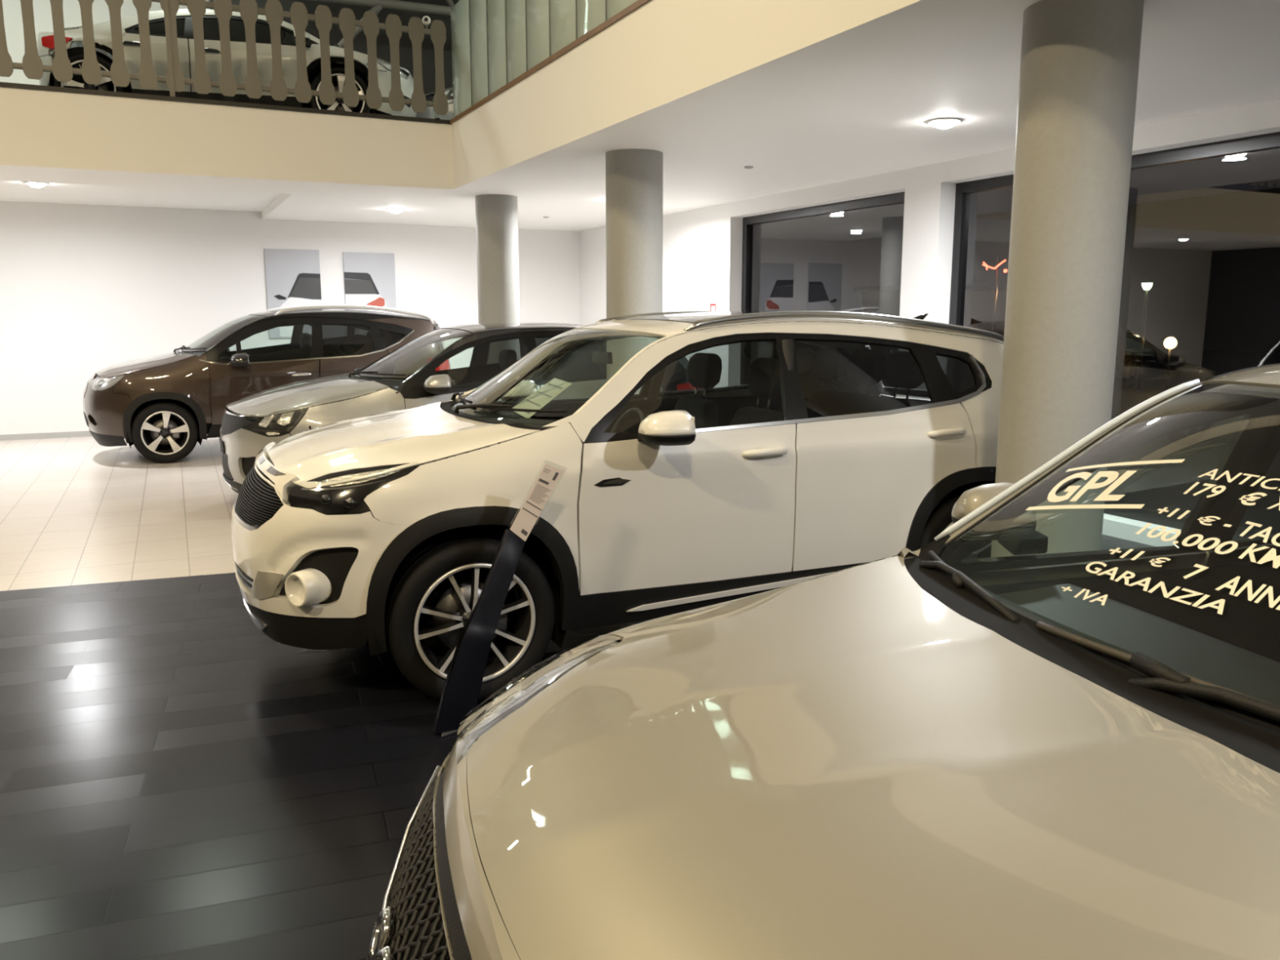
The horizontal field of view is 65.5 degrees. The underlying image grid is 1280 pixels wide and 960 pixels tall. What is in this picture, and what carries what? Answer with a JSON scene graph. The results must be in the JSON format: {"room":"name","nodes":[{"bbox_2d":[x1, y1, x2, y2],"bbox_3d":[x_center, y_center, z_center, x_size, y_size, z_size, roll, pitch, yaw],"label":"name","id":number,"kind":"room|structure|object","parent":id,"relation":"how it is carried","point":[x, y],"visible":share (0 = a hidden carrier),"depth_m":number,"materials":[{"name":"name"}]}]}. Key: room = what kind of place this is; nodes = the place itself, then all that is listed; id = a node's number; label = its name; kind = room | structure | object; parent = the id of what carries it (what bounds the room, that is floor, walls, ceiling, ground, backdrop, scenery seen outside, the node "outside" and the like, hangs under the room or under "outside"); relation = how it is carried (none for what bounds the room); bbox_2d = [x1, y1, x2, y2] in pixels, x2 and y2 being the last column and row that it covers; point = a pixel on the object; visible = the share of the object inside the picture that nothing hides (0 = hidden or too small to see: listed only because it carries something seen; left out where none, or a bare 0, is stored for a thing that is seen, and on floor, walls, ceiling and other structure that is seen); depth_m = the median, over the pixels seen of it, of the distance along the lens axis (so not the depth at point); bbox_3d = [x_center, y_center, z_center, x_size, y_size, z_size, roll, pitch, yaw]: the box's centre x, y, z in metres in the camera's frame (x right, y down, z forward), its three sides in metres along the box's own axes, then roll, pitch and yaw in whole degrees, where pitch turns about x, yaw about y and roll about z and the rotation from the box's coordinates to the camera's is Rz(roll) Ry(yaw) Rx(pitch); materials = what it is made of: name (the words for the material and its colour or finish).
{"room":"car showroom","nodes":[
{"label":"car showroom","id":0,"kind":"room"},
{"bbox_2d":[0,0,579,435],"bbox_3d":[-7.826,-4.040,12.938,15.700,7.000,0.200,-5,11,-26],"label":"wall","id":1,"kind":"structure","parent":0,"point":[85,290],"depth_m":13.62,"materials":[{"name":"white paint"}]},
{"bbox_2d":[0,431,92,440],"bbox_3d":[-7.913,-0.598,13.350,15.400,0.075,0.018,-5,11,-26],"label":"baseboard","id":2,"kind":"structure","parent":1,"relation":"attached to","point":[77,433],"depth_m":13.32,"materials":[{"name":"grey"}]},
{"bbox_2d":[264,248,321,337],"bbox_3d":[-5.008,-2.698,14.423,0.745,1.262,0.038,-5,11,-26],"label":"wall picture","id":3,"kind":"object","parent":1,"relation":"attached to","point":[293,278],"visible":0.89,"depth_m":14.38,"materials":[{"name":"white paper"}]},
{"bbox_2d":[342,252,396,308],"bbox_3d":[-4.030,-2.766,14.895,0.750,1.240,0.038,-5,11,-26],"label":"wall picture","id":4,"kind":"object","parent":1,"relation":"attached to","point":[369,278],"visible":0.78,"depth_m":14.84,"materials":[{"name":"white paper"}]},
{"bbox_2d":[208,0,459,94],"bbox_3d":[-3.094,-6.067,13.978,5.400,3.345,0.100,-5,11,-26],"label":"wall","id":5,"kind":"structure","parent":0,"point":[360,44],"depth_m":13.79,"materials":[{"name":"grey"}]},
{"bbox_2d":[0,436,1155,959],"bbox_3d":[-3.137,1.006,4.033,15.700,0.001,21.600,-5,11,-26],"label":"floor","id":6,"kind":"structure","parent":0,"point":[180,780],"depth_m":3.94,"materials":[{"name":"tile"}]},
{"bbox_2d":[82,304,450,462],"bbox_3d":[-4.505,-1.277,12.310,4.223,1.759,2.255,-5,11,-27],"label":"car","id":7,"kind":"object","parent":6,"relation":"on","point":[162,405],"visible":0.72,"depth_m":11.32,"materials":[{"name":"brown paint"}]},
{"bbox_2d":[82,380,88,398],"bbox_3d":[-6.339,-1.041,11.382,0.083,0.203,0.744,-5,11,-27],"label":"grille","id":8,"kind":"object","parent":7,"relation":"attached to","point":[84,393],"depth_m":11.12,"materials":[{"name":"black"}]},
{"bbox_2d":[83,411,88,426],"bbox_3d":[-6.355,-0.718,11.427,0.051,0.152,0.716,-5,11,-27],"label":"grille","id":9,"kind":"object","parent":7,"relation":"attached to","point":[84,412],"depth_m":11.15,"materials":[{"name":"black plastic"}]},
{"bbox_2d":[91,374,124,390],"bbox_3d":[-5.845,-1.075,10.946,0.361,0.188,0.364,-5,11,-26],"label":"lamp","id":10,"kind":"object","parent":7,"relation":"attached to","point":[104,382],"depth_m":10.85,"materials":[{"name":"white"}]},
{"bbox_2d":[427,358,449,370],"bbox_3d":[-2.511,-1.439,12.469,0.072,0.206,0.364,6,11,33],"label":"tail lamp","id":11,"kind":"object","parent":7,"relation":"on","point":[446,365],"depth_m":12.50,"materials":[{"name":"red plastic"}]},
{"bbox_2d":[218,322,606,493],"bbox_3d":[-1.548,-0.678,9.318,4.443,1.570,2.297,-3,10,-19],"label":"car","id":12,"kind":"object","parent":6,"relation":"on","point":[277,414],"visible":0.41,"depth_m":8.39,"materials":[{"name":"silver metal"}]},
{"bbox_2d":[222,453,234,479],"bbox_3d":[-3.523,-0.150,8.499,0.079,0.214,0.837,-5,11,-26],"label":"grille","id":13,"kind":"object","parent":12,"relation":"attached to","point":[228,459],"depth_m":8.24,"materials":[{"name":"black plastic"}]},
{"bbox_2d":[221,408,253,435],"bbox_3d":[-3.454,-0.494,8.475,0.212,0.176,1.316,-5,11,-26],"label":"grille","id":14,"kind":"object","parent":12,"relation":"attached to","point":[232,422],"depth_m":8.06,"materials":[{"name":"black plastic"}]},
{"bbox_2d":[242,408,308,436],"bbox_3d":[-2.914,-0.461,7.924,0.544,0.218,0.121,0,10,1],"label":"lamp","id":15,"kind":"object","parent":12,"relation":"attached to","point":[278,422],"depth_m":7.89,"materials":[{"name":"white"}]},
{"bbox_2d":[475,194,519,323],"bbox_3d":[-1.644,-1.778,11.636,0.480,2.970,0.480,-5,11,-26],"label":"column","id":16,"kind":"structure","parent":6,"relation":"on","point":[496,215],"depth_m":11.32,"materials":[{"name":"paint"}]},
{"bbox_2d":[433,463,563,737],"bbox_3d":[-0.594,0.452,4.069,0.578,1.080,0.238,-5,11,-26],"label":"stand","id":17,"kind":"object","parent":6,"relation":"on","point":[462,686],"visible":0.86,"depth_m":3.98,"materials":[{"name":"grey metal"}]},
{"bbox_2d":[231,311,1004,702],"bbox_3d":[0.141,-0.094,5.535,4.519,1.671,2.344,-6,11,-30],"label":"car","id":18,"kind":"object","parent":6,"relation":"on","point":[755,452],"visible":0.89,"depth_m":4.55,"materials":[{"name":"white paint"}]},
{"bbox_2d":[233,457,293,530],"bbox_3d":[-1.766,0.065,4.634,0.245,0.219,1.285,-5,11,-26],"label":"grille","id":19,"kind":"object","parent":18,"relation":"attached to","point":[261,503],"depth_m":4.26,"materials":[{"name":"black plastic"}]},
{"bbox_2d":[284,568,331,607],"bbox_3d":[-1.348,0.435,4.066,0.150,0.150,0.145,7,12,35],"label":"fog lamp","id":20,"kind":"object","parent":18,"relation":"attached to","point":[304,587],"depth_m":4.04,"materials":[{"name":"white paint"}]},
{"bbox_2d":[287,462,418,515],"bbox_3d":[-1.186,0.035,4.062,0.555,0.200,0.164,0,10,1],"label":"lamp","id":21,"kind":"object","parent":18,"relation":"attached to","point":[328,488],"depth_m":4.03,"materials":[{"name":"black plastic"}]},
{"bbox_2d":[516,397,526,401],"bbox_3d":[-0.689,-0.467,6.033,0.107,0.057,0.090,-4,10,-24],"label":"mirror","id":22,"kind":"object","parent":18,"relation":"on","point":[518,399],"depth_m":6.03,"materials":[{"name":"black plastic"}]},
{"bbox_2d":[512,377,572,417],"bbox_3d":[-0.575,-0.486,5.818,0.346,0.155,0.961,-3,10,-16],"label":"sheet","id":23,"kind":"object","parent":18,"relation":"on","point":[547,393],"visible":0.79,"depth_m":5.81,"materials":[{"name":"beige paper"}]},
{"bbox_2d":[591,336,612,364],"bbox_3d":[-0.204,-0.684,5.216,0.035,0.141,0.238,-4,10,-24],"label":"mirror","id":24,"kind":"object","parent":18,"relation":"attached to","point":[601,357],"depth_m":5.20,"materials":[{"name":"black mirror"}]},
{"bbox_2d":[753,446,766,457],"bbox_3d":[0.548,-0.132,4.637,0.124,0.084,0.024,-4,10,-24],"label":"door handle","id":25,"kind":"object","parent":18,"relation":"on","point":[754,447],"depth_m":4.64,"materials":[{"name":"white paint"}]},
{"bbox_2d":[933,435,949,440],"bbox_3d":[1.531,-0.244,5.073,0.124,0.084,0.030,-4,10,-24],"label":"door handle","id":26,"kind":"object","parent":18,"relation":"on","point":[935,437],"depth_m":5.07,"materials":[{"name":"white paint"}]},
{"bbox_2d":[605,148,662,393],"bbox_3d":[-0.048,-1.258,8.542,0.480,2.970,0.480,-5,11,-26],"label":"column","id":27,"kind":"structure","parent":6,"relation":"on","point":[633,176],"depth_m":8.23,"materials":[{"name":"concrete"}]},
{"bbox_2d":[367,363,1279,959],"bbox_3d":[1.589,0.541,2.014,4.165,1.582,2.216,-3,10,-16],"label":"car","id":28,"kind":"object","parent":6,"relation":"on","point":[930,752],"visible":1,"depth_m":1.52,"materials":[{"name":"beige metal"}]},
{"bbox_2d":[367,765,453,959],"bbox_3d":[-0.274,0.770,1.502,0.291,0.298,1.092,-5,11,-26],"label":"grille","id":29,"kind":"object","parent":28,"relation":"attached to","point":[414,922],"depth_m":1.58,"materials":[{"name":"black plastic"}]},
{"bbox_2d":[444,638,617,764],"bbox_3d":[-0.262,0.472,2.149,0.168,0.162,0.545,6,11,32],"label":"lamp","id":30,"kind":"object","parent":28,"relation":"attached to","point":[526,686],"depth_m":2.05,"materials":[{"name":"silver glass"}]},
{"bbox_2d":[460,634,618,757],"bbox_3d":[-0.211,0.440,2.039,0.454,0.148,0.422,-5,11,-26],"label":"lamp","id":31,"kind":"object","parent":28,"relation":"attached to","point":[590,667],"depth_m":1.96,"materials":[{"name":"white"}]},
{"bbox_2d":[997,527,1048,555],"bbox_3d":[1.035,0.166,2.692,0.107,0.057,0.080,-3,10,-16],"label":"mirror","id":32,"kind":"object","parent":28,"relation":"on","point":[1022,541],"depth_m":2.66,"materials":[{"name":"black plastic"}]},
{"bbox_2d":[991,0,1144,557],"bbox_3d":[1.925,-0.591,4.575,0.480,2.970,0.480,-5,11,-26],"label":"column","id":33,"kind":"structure","parent":6,"relation":"on","point":[1080,59],"depth_m":4.32,"materials":[{"name":"concrete"}]},
{"bbox_2d":[0,0,1279,231],"bbox_3d":[-3.137,-2.254,3.485,15.700,0.670,21.600,-5,11,-26],"label":"ceiling","id":34,"kind":"structure","parent":0,"point":[804,94],"depth_m":7.83,"materials":[{"name":"white paint"}]},
{"bbox_2d":[23,181,48,187],"bbox_3d":[-6.640,-3.244,10.951,0.244,0.050,0.244,-5,11,-26],"label":"ceiling lamp","id":35,"kind":"object","parent":34,"relation":"attached to","point":[36,184],"visible":0.94,"depth_m":10.90,"materials":[{"name":"white"}]},
{"bbox_2d":[27,182,44,187],"bbox_3d":[-6.640,-3.242,10.951,0.176,0.046,0.176,-5,11,-26],"label":"diffuser","id":36,"kind":"object","parent":35,"relation":"attached to","point":[33,184],"depth_m":10.90,"materials":[{"name":"white plastic"}]},
{"bbox_2d":[386,208,405,213],"bbox_3d":[-3.133,-3.447,12.763,0.244,0.050,0.244,-5,11,-26],"label":"ceiling lamp","id":37,"kind":"object","parent":34,"relation":"attached to","point":[392,210],"visible":1,"depth_m":12.70,"materials":[{"name":"white"}]},
{"bbox_2d":[389,209,402,213],"bbox_3d":[-3.133,-3.445,12.763,0.176,0.046,0.176,-5,11,-26],"label":"diffuser","id":38,"kind":"object","parent":37,"relation":"attached to","point":[392,211],"depth_m":12.71,"materials":[{"name":"white plastic"}]},
{"bbox_2d":[744,165,753,168],"bbox_3d":[0.989,-2.837,9.037,0.084,0.018,0.084,-5,11,-26],"label":"smoke detector","id":39,"kind":"object","parent":34,"relation":"attached to","point":[745,166],"visible":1,"depth_m":9.01,"materials":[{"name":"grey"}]},
{"bbox_2d":[926,117,963,128],"bbox_3d":[2.107,-2.461,6.889,0.244,0.050,0.244,-5,11,-26],"label":"ceiling lamp","id":40,"kind":"object","parent":34,"relation":"attached to","point":[941,122],"visible":1,"depth_m":6.83,"materials":[{"name":"white"}]},
{"bbox_2d":[931,120,957,128],"bbox_3d":[2.107,-2.458,6.890,0.176,0.046,0.176,-5,11,-26],"label":"diffuser","id":41,"kind":"object","parent":40,"relation":"attached to","point":[942,124],"depth_m":6.84,"materials":[{"name":"white plastic"}]},
{"bbox_2d":[578,98,1279,546],"bbox_3d":[3.784,-3.005,6.781,0.300,7.000,21.600,-5,11,-26],"label":"wall","id":42,"kind":"structure","parent":0,"point":[702,247],"depth_m":9.27,"materials":[{"name":"white paint"}]},
{"bbox_2d":[709,302,716,311],"bbox_3d":[0.920,-2.130,12.529,0.008,0.200,0.170,-5,11,-26],"label":"fire sign","id":43,"kind":"object","parent":42,"relation":"attached to","point":[713,306],"visible":0.56,"depth_m":12.52,"materials":[{"name":"white"}]},
{"bbox_2d":[741,191,904,311],"bbox_3d":[1.973,-1.635,10.940,0.090,2.680,3.122,-5,11,-26],"label":"window","id":44,"kind":"structure","parent":42,"relation":"in","point":[898,197],"depth_m":11.32,"materials":[{"name":"black metal"}]},
{"bbox_2d":[948,131,1279,539],"bbox_3d":[3.685,-1.054,7.478,0.090,2.680,3.741,-5,11,-26],"label":"window","id":45,"kind":"structure","parent":42,"relation":"in","point":[1268,141],"depth_m":7.43,"materials":[{"name":"black metal"}]},
{"bbox_3d":[-3.137,-5.972,2.861,15.700,0.150,21.600,-5,11,-26],"label":"ceiling","id":46,"kind":"structure","parent":0,"visible":0},
{"bbox_2d":[311,0,454,48],"bbox_3d":[-3.261,-6.544,12.856,5.900,2.034,0.120,-5,11,-26],"label":"roof truss","id":47,"kind":"object","parent":46,"relation":"hanging from","point":[376,6],"visible":0.31,"depth_m":12.91,"materials":[{"name":"grey metal"}]},
{"bbox_3d":[-3.228,-2.566,3.275,15.400,0.015,21.400,-5,11,-26],"label":"floor","id":48,"kind":"structure","parent":0,"visible":0},
{"bbox_2d":[0,81,449,124],"bbox_3d":[-7.416,-3.379,8.043,12.110,0.040,0.095,-5,11,-26],"label":"trim","id":49,"kind":"structure","parent":48,"relation":"on","point":[2,84],"depth_m":9.59,"materials":[{"name":"black"}]},
{"bbox_2d":[0,0,448,115],"bbox_3d":[-7.453,-4.048,7.918,12.032,1.380,0.065,-5,11,-26],"label":"railing","id":50,"kind":"object","parent":49,"relation":"on","point":[32,66],"visible":1,"depth_m":9.66,"materials":[{"name":"grey paint"}]},
{"bbox_2d":[422,15,431,28],"bbox_3d":[-2.228,-4.779,10.389,0.090,0.123,0.095,-5,11,-26],"label":"security camera","id":51,"kind":"object","parent":50,"relation":"on","point":[426,20],"visible":1,"depth_m":10.36,"materials":[{"name":"white plastic"}]},
{"bbox_2d":[36,8,417,117],"bbox_3d":[-4.598,-4.596,11.460,3.985,1.276,2.132,-2,10,-14],"label":"car","id":52,"kind":"object","parent":48,"relation":"on","point":[130,25],"visible":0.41,"depth_m":10.65,"materials":[{"name":"grey paint"}]},
{"bbox_2d":[41,35,72,49],"bbox_3d":[-6.029,-4.519,10.274,0.358,0.144,0.061,2,10,11],"label":"tail lamp","id":53,"kind":"object","parent":52,"relation":"on","point":[47,41],"depth_m":10.27,"materials":[{"name":"red plastic"}]},
{"bbox_2d":[377,59,408,79],"bbox_3d":[-2.798,-4.615,11.166,0.471,0.181,0.098,-9,13,-44],"label":"lamp","id":54,"kind":"object","parent":52,"relation":"attached to","point":[382,65],"depth_m":11.08,"materials":[{"name":"white"}]},
{"bbox_2d":[404,95,410,107],"bbox_3d":[-2.665,-4.322,11.361,0.035,0.112,0.194,3,10,20],"label":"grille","id":55,"kind":"object","parent":52,"relation":"attached to","point":[405,96],"depth_m":11.37,"materials":[{"name":"black plastic"}]},
{"bbox_2d":[416,86,453,119],"bbox_3d":[-1.035,-5.235,14.378,4.443,1.570,2.297,-5,11,-26],"label":"car","id":56,"kind":"object","parent":48,"relation":"on","point":[429,113],"visible":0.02,"depth_m":13.05,"materials":[{"name":"grey metal"}]},
{"bbox_2d":[426,95,433,101],"bbox_3d":[-2.979,-5.066,13.624,0.212,0.176,1.316,-3,10,-20],"label":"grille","id":57,"kind":"object","parent":56,"relation":"attached to","point":[430,98],"depth_m":13.12,"materials":[{"name":"black plastic"}]},
{"bbox_2d":[430,88,453,103],"bbox_3d":[-2.498,-5.024,13.020,0.544,0.218,0.121,1,10,7],"label":"lamp","id":58,"kind":"object","parent":56,"relation":"attached to","point":[449,92],"depth_m":12.98,"materials":[{"name":"white"}]},
{"bbox_2d":[449,0,650,124],"bbox_3d":[1.699,-2.557,3.146,0.075,0.040,16.850,-5,11,-26],"label":"trim","id":59,"kind":"structure","parent":48,"relation":"on","point":[638,3],"depth_m":7.78,"materials":[{"name":"brown wood"}]},
{"bbox_2d":[450,0,637,117],"bbox_3d":[-0.744,-3.947,7.983,0.020,1.100,5.612,-5,11,-26],"label":"glass balustrade","id":60,"kind":"object","parent":59,"relation":"on","point":[494,42],"visible":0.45,"depth_m":8.90,"materials":[{"name":"grey"}]},
{"label":"outside","id":61,"kind":"structure","parent":0,"visible":0},
{"bbox_2d":[1105,347,1279,533],"bbox_3d":[23.404,-2.920,28.001,53.300,0.100,90.000,-5,11,-26],"label":"ground","id":62,"kind":"structure","parent":61,"point":[1153,486],"depth_m":12.49,"materials":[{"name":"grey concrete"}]},
{"bbox_2d":[854,284,1007,326],"bbox_3d":[12.031,-5.526,35.366,8.400,2.600,3.400,-5,11,-26],"label":"building","id":63,"kind":"structure","parent":62,"relation":"on","point":[979,305],"depth_m":33.46,"materials":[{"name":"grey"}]},
{"bbox_2d":[967,320,1004,336],"bbox_3d":[11.032,-3.910,29.160,4.243,1.470,1.740,6,11,33],"label":"parked car","id":64,"kind":"object","parent":62,"relation":"on","point":[983,325],"visible":0.02,"depth_m":28.71,"materials":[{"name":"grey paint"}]},
{"bbox_2d":[982,257,1007,332],"bbox_3d":[9.315,-4.278,26.280,0.178,3.150,0.851,-5,11,-26],"label":"street lamp","id":65,"kind":"object","parent":62,"relation":"on","point":[997,264],"visible":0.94,"depth_m":26.17,"materials":[{"name":"black metal"}]},
{"bbox_2d":[1114,326,1139,388],"bbox_3d":[9.664,-2.750,22.254,1.740,1.470,4.243,9,13,43],"label":"parked car","id":66,"kind":"object","parent":62,"relation":"on","point":[1126,365],"visible":0.21,"depth_m":22.43,"materials":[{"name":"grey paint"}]},
{"bbox_2d":[1137,279,1153,389],"bbox_3d":[11.268,-3.249,22.296,0.240,2.440,0.240,-5,11,-26],"label":"street lamp","id":67,"kind":"object","parent":62,"relation":"on","point":[1147,284],"visible":1,"depth_m":22.24,"materials":[{"name":"black metal"}]},
{"bbox_2d":[1164,337,1177,391],"bbox_3d":[11.570,-2.530,21.788,0.260,1.190,0.260,-5,11,-26],"label":"street lamp","id":68,"kind":"object","parent":62,"relation":"on","point":[1170,343],"visible":0.95,"depth_m":21.72,"materials":[{"name":"black metal"}]},
{"bbox_2d":[1118,187,1279,352],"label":"window","id":69,"kind":"structure","parent":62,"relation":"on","point":[1212,262],"depth_m":45.93,"materials":[{"name":"grey"}]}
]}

